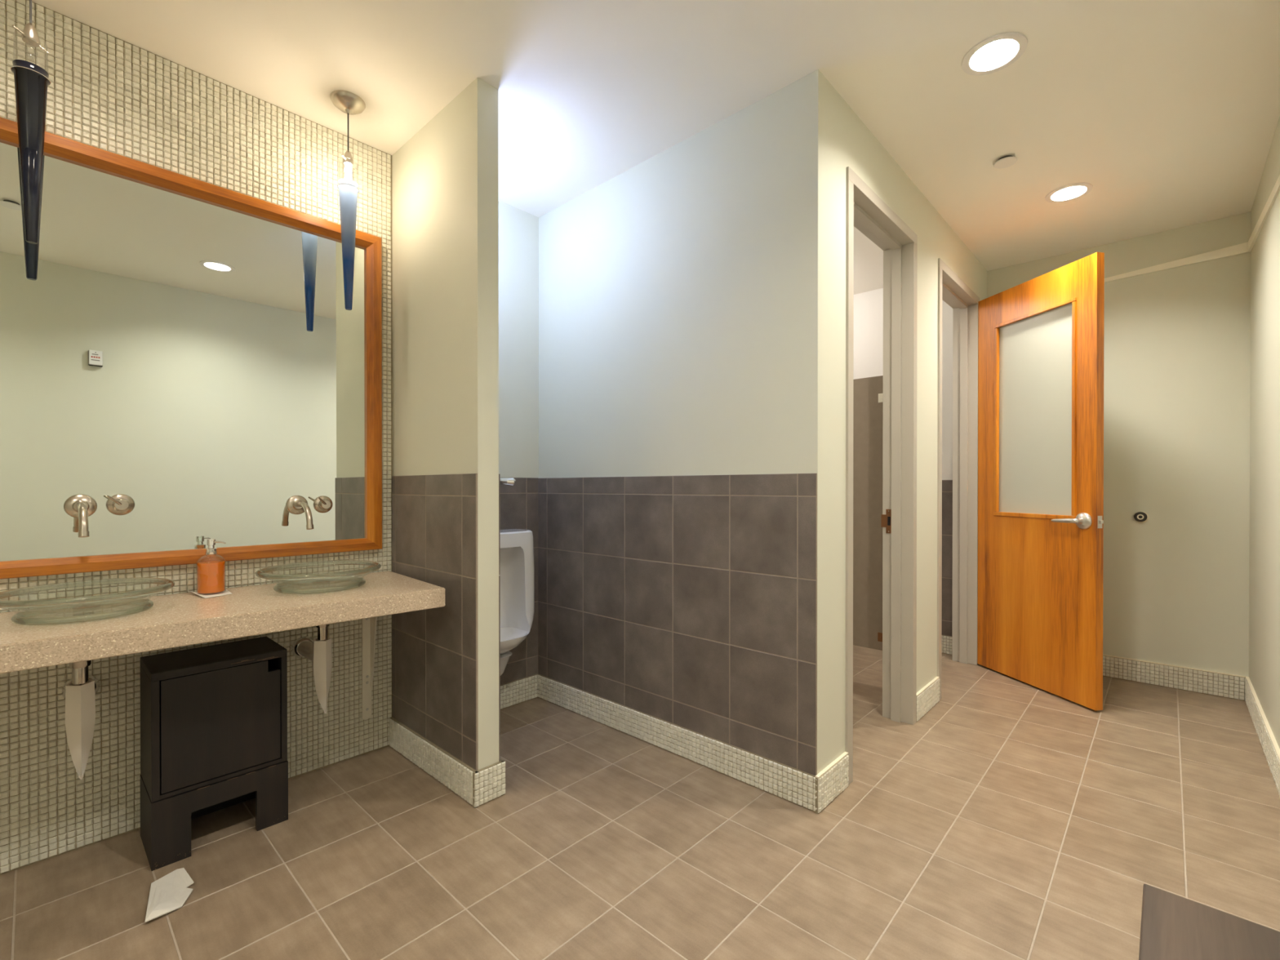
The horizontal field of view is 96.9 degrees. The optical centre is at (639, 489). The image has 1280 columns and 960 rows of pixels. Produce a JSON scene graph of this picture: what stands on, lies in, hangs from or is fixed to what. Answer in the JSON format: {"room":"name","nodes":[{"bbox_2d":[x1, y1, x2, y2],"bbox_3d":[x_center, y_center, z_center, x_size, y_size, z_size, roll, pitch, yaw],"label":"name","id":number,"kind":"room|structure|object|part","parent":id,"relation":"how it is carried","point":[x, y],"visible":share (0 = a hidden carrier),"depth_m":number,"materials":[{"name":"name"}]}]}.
{"room":"public restroom","nodes":[
{"label":"public restroom","id":0,"kind":"room"},
{"bbox_2d":[0,0,538,875],"bbox_3d":[-1.638,-0.176,2.135,0.128,2.695,3.494,0,0,43],"label":"wall","id":1,"kind":"structure","parent":0,"point":[105,91],"depth_m":2.09,"materials":[{"name":"tile"}]},
{"bbox_2d":[61,660,99,779],"bbox_3d":[-1.713,0.641,1.746,0.298,0.396,0.088,0,0,43],"label":"sink drain","id":2,"kind":"object","parent":1,"relation":"attached to","point":[79,691],"visible":0.91,"depth_m":1.64,"materials":[{"name":"silver metal"}]},
{"bbox_2d":[0,116,382,578],"bbox_3d":[-1.833,-0.422,1.782,0.070,1.380,2.013,0,0,43],"label":"wall mirror","id":3,"kind":"object","parent":1,"relation":"attached to","point":[188,348],"depth_m":2.01,"materials":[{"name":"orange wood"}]},
{"bbox_2d":[63,493,97,537],"bbox_3d":[-1.754,0.081,1.784,0.170,0.132,0.078,0,0,43],"label":"faucet","id":4,"kind":"object","parent":3,"relation":"attached to","point":[80,506],"visible":1,"depth_m":1.81,"materials":[{"name":"silver metal"}]},
{"bbox_3d":[-1.729,0.039,1.870,0.010,0.041,0.055,0,0,5],"label":"lever","id":5,"kind":"part","parent":3,"relation":"part of","materials":[{"name":"silver metal"}]},
{"bbox_3d":[-1.729,0.051,1.890,0.063,0.072,0.074,0,0,43],"label":"faucet handle","id":6,"kind":"part","parent":3,"relation":"part of","materials":[{"name":"silver metal"}]},
{"bbox_3d":[-1.843,-1.083,1.788,0.042,0.058,2.013,0,0,43],"label":"frame rail","id":7,"kind":"part","parent":3,"relation":"part of","materials":[{"name":"orange wood"}]},
{"bbox_3d":[-1.843,0.242,1.794,0.042,0.050,2.013,0,0,43],"label":"frame rail","id":8,"kind":"part","parent":3,"relation":"part of","materials":[{"name":"orange wood"}]},
{"bbox_2d":[285,495,313,529],"bbox_3d":[-1.329,0.089,2.241,0.170,0.132,0.078,0,0,43],"label":"faucet","id":9,"kind":"object","parent":3,"relation":"attached to","point":[295,504],"visible":1,"depth_m":2.27,"materials":[{"name":"silver metal"}]},
{"bbox_3d":[-1.302,0.050,2.328,0.010,0.041,0.055,0,0,5],"label":"lever","id":10,"kind":"part","parent":3,"relation":"part of","materials":[{"name":"silver metal"}]},
{"bbox_3d":[-1.303,0.062,2.348,0.063,0.072,0.074,0,0,43],"label":"faucet handle","id":11,"kind":"part","parent":3,"relation":"part of","materials":[{"name":"silver metal"}]},
{"bbox_2d":[0,570,444,673],"bbox_3d":[-1.741,0.409,1.494,0.597,0.070,2.408,0,0,43],"label":"countertop","id":12,"kind":"structure","parent":1,"relation":"attached to","point":[184,619],"depth_m":1.72,"materials":[{"name":"beige stone"}]},
{"bbox_2d":[0,577,174,625],"bbox_3d":[-1.654,0.333,1.696,0.408,0.079,0.408,0,0,43],"label":"basin","id":13,"kind":"object","parent":12,"relation":"in","point":[46,606],"visible":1,"depth_m":1.65,"materials":[{"name":"clear glass"}]},
{"bbox_3d":[-1.654,0.336,1.696,0.384,0.074,0.384,0,0,43],"label":"bowl","id":14,"kind":"part","parent":13,"relation":"part of","materials":[{"name":"clear glass"}]},
{"bbox_2d":[187,589,231,598],"bbox_3d":[-1.514,0.363,2.004,0.145,0.015,0.116,0,0,43],"label":"paper napkin","id":15,"kind":"object","parent":12,"relation":"on","point":[225,592],"visible":0.74,"depth_m":1.99,"materials":[{"name":"white paper"}]},
{"bbox_2d":[195,538,226,594],"bbox_3d":[-1.524,0.272,2.015,0.085,0.192,0.085,0,0,43],"label":"soap dispenser","id":16,"kind":"object","parent":12,"relation":"on","point":[211,574],"visible":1,"depth_m":1.99,"materials":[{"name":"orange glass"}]},
{"bbox_2d":[255,560,381,594],"bbox_3d":[-1.207,0.331,2.147,0.412,0.079,0.412,0,0,43],"label":"basin","id":17,"kind":"object","parent":12,"relation":"in","point":[341,576],"visible":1,"depth_m":2.09,"materials":[{"name":"clear glass"}]},
{"bbox_3d":[-1.207,0.334,2.147,0.388,0.074,0.388,0,0,43],"label":"bowl","id":18,"kind":"part","parent":17,"relation":"part of","materials":[{"name":"clear glass"}]},
{"bbox_2d":[291,623,332,714],"bbox_3d":[-1.269,0.639,2.222,0.298,0.396,0.088,0,0,43],"label":"sink drain","id":19,"kind":"object","parent":1,"relation":"attached to","point":[318,651],"visible":0.91,"depth_m":2.12,"materials":[{"name":"silver metal"}]},
{"bbox_3d":[-1.293,0.643,2.236,0.060,0.066,0.223,0,0,-44],"label":"waste arm","id":20,"kind":"part","parent":19,"relation":"part of","materials":[{"name":"white plastic"}]},
{"bbox_2d":[361,617,377,719],"bbox_3d":[-1.178,0.726,2.476,0.084,0.570,0.039,0,0,43],"label":"bracket","id":21,"kind":"object","parent":1,"relation":"attached to","point":[368,624],"visible":0.72,"depth_m":2.50,"materials":[{"name":"metal"}]},
{"bbox_3d":[-1.206,0.726,2.502,0.008,0.570,0.039,0,0,43],"label":"wall plate","id":22,"kind":"part","parent":21,"relation":"part of","materials":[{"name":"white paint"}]},
{"bbox_2d":[500,476,515,485],"bbox_3d":[-0.740,0.068,2.921,0.113,0.285,0.180,0,0,43],"label":"valve","id":23,"kind":"object","parent":1,"relation":"attached to","point":[510,481],"visible":0.15,"depth_m":2.92,"materials":[{"name":"silver metal"}]},
{"bbox_2d":[498,528,534,675],"bbox_3d":[-0.720,0.566,2.820,0.286,0.705,0.452,0,0,43],"label":"urinal","id":24,"kind":"object","parent":1,"relation":"attached to","point":[517,575],"visible":0.49,"depth_m":2.91,"materials":[{"name":"white ceramic"}]},
{"bbox_2d":[500,651,511,675],"bbox_3d":[-0.704,0.867,2.806,0.140,0.102,0.140,0,0,43],"label":"outlet","id":25,"kind":"object","parent":24,"relation":"attached to","point":[504,657],"depth_m":2.78,"materials":[{"name":"white ceramic"}]},
{"bbox_2d":[391,77,500,770],"bbox_3d":[-0.836,-0.177,2.381,0.726,2.695,0.106,0,0,43],"label":"wall partition","id":26,"kind":"structure","parent":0,"point":[446,477],"depth_m":2.23,"materials":[{"name":"beige paint"}]},
{"bbox_2d":[389,717,505,808],"bbox_3d":[-0.830,1.105,2.381,0.743,0.129,0.135,0,0,43],"label":"baseboard","id":27,"kind":"structure","parent":26,"relation":"attached to","point":[482,786],"depth_m":2.21,"materials":[{"name":"tile"}]},
{"bbox_2d":[0,644,1279,959],"bbox_3d":[0.319,1.222,2.013,3.168,0.100,6.311,0,0,43],"label":"floor","id":28,"kind":"structure","parent":0,"point":[1015,819],"depth_m":1.81,"materials":[{"name":"tile"}]},
{"bbox_2d":[145,867,193,922],"bbox_3d":[-1.358,1.164,1.645,0.100,0.017,0.235,0,0,-37],"label":"paper towel","id":29,"kind":"object","parent":28,"relation":"on","point":[168,893],"visible":1,"depth_m":1.64,"materials":[{"name":"white paper"}]},
{"bbox_2d":[140,636,288,871],"bbox_3d":[-1.471,0.869,1.966,0.264,0.605,0.370,0,0,43],"label":"trash can","id":30,"kind":"object","parent":28,"relation":"on","point":[214,717],"visible":1,"depth_m":1.87,"materials":[{"name":"black wood"}]},
{"bbox_3d":[-1.591,0.777,1.839,0.260,0.370,0.020,0,0,43],"label":"panel","id":31,"kind":"part","parent":30,"relation":"part of","materials":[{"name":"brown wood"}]},
{"bbox_3d":[-1.562,0.777,2.052,0.012,0.369,0.330,0,0,43],"label":"panel","id":32,"kind":"part","parent":30,"relation":"part of","materials":[{"name":"black wood"}]},
{"bbox_3d":[-1.472,0.579,1.966,0.260,0.025,0.368,0,0,43],"label":"panel","id":33,"kind":"part","parent":30,"relation":"part of","materials":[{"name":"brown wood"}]},
{"bbox_3d":[-1.385,0.771,1.887,0.018,0.351,0.323,0,0,43],"label":"door","id":34,"kind":"part","parent":30,"relation":"part of","materials":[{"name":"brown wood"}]},
{"bbox_3d":[-1.467,0.956,1.964,0.245,0.012,0.330,0,0,43],"label":"panel","id":35,"kind":"part","parent":30,"relation":"part of","materials":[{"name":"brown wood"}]},
{"bbox_3d":[-1.353,0.776,2.095,0.260,0.370,0.018,0,0,43],"label":"panel","id":36,"kind":"part","parent":30,"relation":"part of","materials":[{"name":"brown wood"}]},
{"bbox_2d":[1138,883,1279,959],"bbox_3d":[0.849,0.952,0.715,0.336,0.450,0.597,0,0,43],"label":"wooden stand","id":37,"kind":"object","parent":28,"relation":"on","point":[1173,926],"visible":1,"depth_m":0.93,"materials":[{"name":"brown wood"}]},
{"bbox_2d":[31,0,1279,294],"bbox_3d":[0.285,-1.573,1.964,3.168,0.100,6.113,0,0,43],"label":"ceiling","id":38,"kind":"structure","parent":0,"point":[1170,109],"depth_m":2.12,"materials":[{"name":"white paint"}]},
{"bbox_2d":[10,0,50,244],"bbox_3d":[-1.736,-1.113,1.617,0.124,0.817,0.124,0,0,43],"label":"pendant light","id":39,"kind":"object","parent":38,"relation":"hanging from","point":[32,82],"visible":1,"depth_m":1.60,"materials":[{"name":"black glass"}]},
{"bbox_3d":[-1.736,-1.402,1.615,0.005,0.160,0.005,0,0,20],"label":"cord","id":40,"kind":"part","parent":39,"relation":"part of","materials":[{"name":"grey plastic"}]},
{"bbox_2d":[21,22,40,47],"bbox_3d":[-1.736,-1.300,1.616,0.038,0.053,0.038,0,0,43],"label":"bulb","id":41,"kind":"object","parent":39,"relation":"attached to","point":[29,35],"depth_m":1.61,"materials":[{"name":"clear glass"}]},
{"bbox_2d":[329,89,365,310],"bbox_3d":[-1.145,-1.116,2.227,0.124,0.817,0.124,0,0,43],"label":"pendant light","id":42,"kind":"object","parent":38,"relation":"hanging from","point":[347,102],"visible":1,"depth_m":2.21,"materials":[{"name":"glass"}]},
{"bbox_2d":[342,150,353,166],"bbox_3d":[-1.145,-1.303,2.226,0.038,0.053,0.038,0,0,43],"label":"bulb","id":43,"kind":"object","parent":42,"relation":"attached to","point":[348,160],"depth_m":2.22,"materials":[{"name":"glass"}]},
{"bbox_3d":[-1.145,-1.404,2.226,0.005,0.160,0.005,0,0,-25],"label":"cord","id":44,"kind":"part","parent":42,"relation":"part of","materials":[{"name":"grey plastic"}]},
{"bbox_3d":[-1.145,-0.954,2.228,0.075,0.494,0.075,0,0,43],"label":"lamp shade","id":45,"kind":"part","parent":42,"relation":"part of","materials":[{"name":"blue glass"}]},
{"bbox_3d":[-1.145,-1.253,2.226,0.027,0.045,0.027,0,0,43],"label":"bulb","id":46,"kind":"part","parent":42,"relation":"part of","materials":[{"name":"beige glass"}]},
{"bbox_2d":[961,31,1027,75],"bbox_3d":[1.238,-1.565,1.984,0.197,0.096,0.197,0,0,43],"label":"recessed light","id":47,"kind":"object","parent":38,"relation":"in","point":[993,54],"visible":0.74,"depth_m":2.02,"materials":[{"name":"white"}]},
{"bbox_2d":[993,155,1017,168],"bbox_3d":[1.688,-1.516,2.618,0.092,0.020,0.092,0,0,43],"label":"sprinkler cover","id":48,"kind":"object","parent":38,"relation":"attached to","point":[1007,161],"visible":1,"depth_m":2.61,"materials":[{"name":"grey plastic"}]},
{"bbox_2d":[1044,182,1093,203],"bbox_3d":[2.203,-1.569,2.915,0.197,0.096,0.197,0,0,43],"label":"recessed light","id":49,"kind":"object","parent":38,"relation":"in","point":[1070,192],"visible":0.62,"depth_m":2.95,"materials":[{"name":"white"}]},
{"bbox_2d":[537,69,846,776],"bbox_3d":[0.117,-0.179,2.715,1.666,2.695,0.254,0,0,43],"label":"wall","id":50,"kind":"structure","parent":0,"point":[691,479],"depth_m":2.39,"materials":[{"name":"beige paint"}]},
{"bbox_2d":[500,674,817,812],"bbox_3d":[-0.202,1.106,2.371,1.676,0.129,0.708,0,0,43],"label":"baseboard","id":51,"kind":"structure","parent":50,"relation":"attached to","point":[797,787],"depth_m":2.50,"materials":[{"name":"tile"}]},
{"bbox_2d":[853,288,952,636],"bbox_3d":[0.963,-0.183,3.807,1.656,2.695,2.499,0,0,43],"label":"wall","id":52,"kind":"structure","parent":0,"point":[868,348],"depth_m":4.03,"materials":[{"name":"white paint"}]},
{"bbox_2d":[941,635,951,654],"bbox_3d":[1.667,1.097,4.481,1.536,0.129,0.017,0,0,43],"label":"baseboard","id":53,"kind":"structure","parent":52,"relation":"attached to","point":[946,641],"depth_m":4.01,"materials":[{"name":"tile"}]},
{"bbox_2d":[846,103,986,692],"bbox_3d":[1.576,-0.181,3.155,0.130,2.695,2.379,0,0,43],"label":"wall","id":54,"kind":"structure","parent":0,"point":[866,157],"depth_m":2.97,"materials":[{"name":"beige paint"}]},
{"bbox_2d":[853,375,883,650],"bbox_3d":[0.790,0.125,3.522,1.518,1.480,0.058,0,0,43],"label":"partition","id":55,"kind":"object","parent":54,"relation":"attached to","point":[868,393],"depth_m":3.10,"materials":[{"name":"beige metal"}]},
{"bbox_2d":[815,676,939,813],"bbox_3d":[1.534,1.100,3.008,0.017,0.134,2.623,0,0,43],"label":"baseboard","id":56,"kind":"structure","parent":54,"relation":"attached to","point":[832,780],"depth_m":2.18,"materials":[{"name":"tile"}]},
{"bbox_2d":[845,166,917,784],"bbox_3d":[1.048,-0.052,2.592,0.156,2.442,0.835,0,0,43],"label":"door frame","id":57,"kind":"structure","parent":54,"relation":"in","point":[866,211],"depth_m":2.83,"materials":[{"name":"beige paint"}]},
{"bbox_3d":[1.259,0.161,2.896,0.052,0.123,0.004,0,0,43],"label":"strike plate","id":58,"kind":"part","parent":57,"relation":"part of","materials":[{"name":"brown metal"}]},
{"bbox_2d":[937,252,1104,710],"bbox_3d":[2.151,-0.055,3.277,0.826,2.442,0.906,0,0,43],"label":"door","id":59,"kind":"structure","parent":54,"relation":"in","point":[1028,357],"depth_m":3.34,"materials":[{"name":"orange wood"}]},
{"bbox_3d":[2.332,-0.440,3.342,0.008,1.188,0.533,0,0,-11],"label":"glass pane","id":60,"kind":"part","parent":59,"relation":"part of","materials":[{"name":"white glass"}]},
{"bbox_3d":[2.325,0.167,3.066,0.073,0.090,0.188,0,0,-11],"label":"lever handle","id":61,"kind":"part","parent":59,"relation":"part of","materials":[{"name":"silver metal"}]},
{"bbox_3d":[2.404,0.170,2.957,0.028,0.065,0.014,0,0,-11],"label":"latch plate","id":62,"kind":"part","parent":59,"relation":"part of","materials":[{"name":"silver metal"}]},
{"bbox_2d":[986,211,1250,678],"bbox_3d":[2.889,-0.183,3.640,1.392,2.695,0.120,0,0,43],"label":"wall","id":63,"kind":"structure","parent":0,"point":[1177,340],"depth_m":3.32,"materials":[{"name":"beige paint"}]},
{"bbox_2d":[1133,511,1149,522],"bbox_3d":[3.021,0.167,3.415,0.070,0.068,0.030,0,0,43],"label":"stopper","id":64,"kind":"object","parent":63,"relation":"attached to","point":[1140,517],"visible":1,"depth_m":3.41,"materials":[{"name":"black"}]},
{"bbox_2d":[1102,653,1244,701],"bbox_3d":[2.890,1.098,3.551,1.230,0.134,0.017,0,0,43],"label":"baseboard","id":65,"kind":"structure","parent":63,"relation":"attached to","point":[1185,678],"depth_m":3.32,"materials":[{"name":"tile"}]},
{"bbox_2d":[1248,116,1279,748],"bbox_3d":[1.441,-0.172,0.975,0.120,2.695,5.993,0,0,43],"label":"wall","id":66,"kind":"structure","parent":0,"point":[1264,381],"depth_m":2.60,"materials":[{"name":"beige paint"}]},
{"bbox_2d":[1104,174,1279,282],"bbox_3d":[2.542,-1.281,2.938,0.950,0.158,1.373,0,0,43],"label":"trim","id":67,"kind":"structure","parent":66,"relation":"attached to","point":[1245,247],"depth_m":3.19,"materials":[{"name":"white paint"}]},
{"bbox_2d":[1244,676,1279,796],"bbox_3d":[1.350,1.109,0.983,0.017,0.134,5.873,0,0,43],"label":"baseboard","id":68,"kind":"structure","parent":66,"relation":"attached to","point":[1271,749],"depth_m":2.52,"materials":[{"name":"tile"}]}
]}

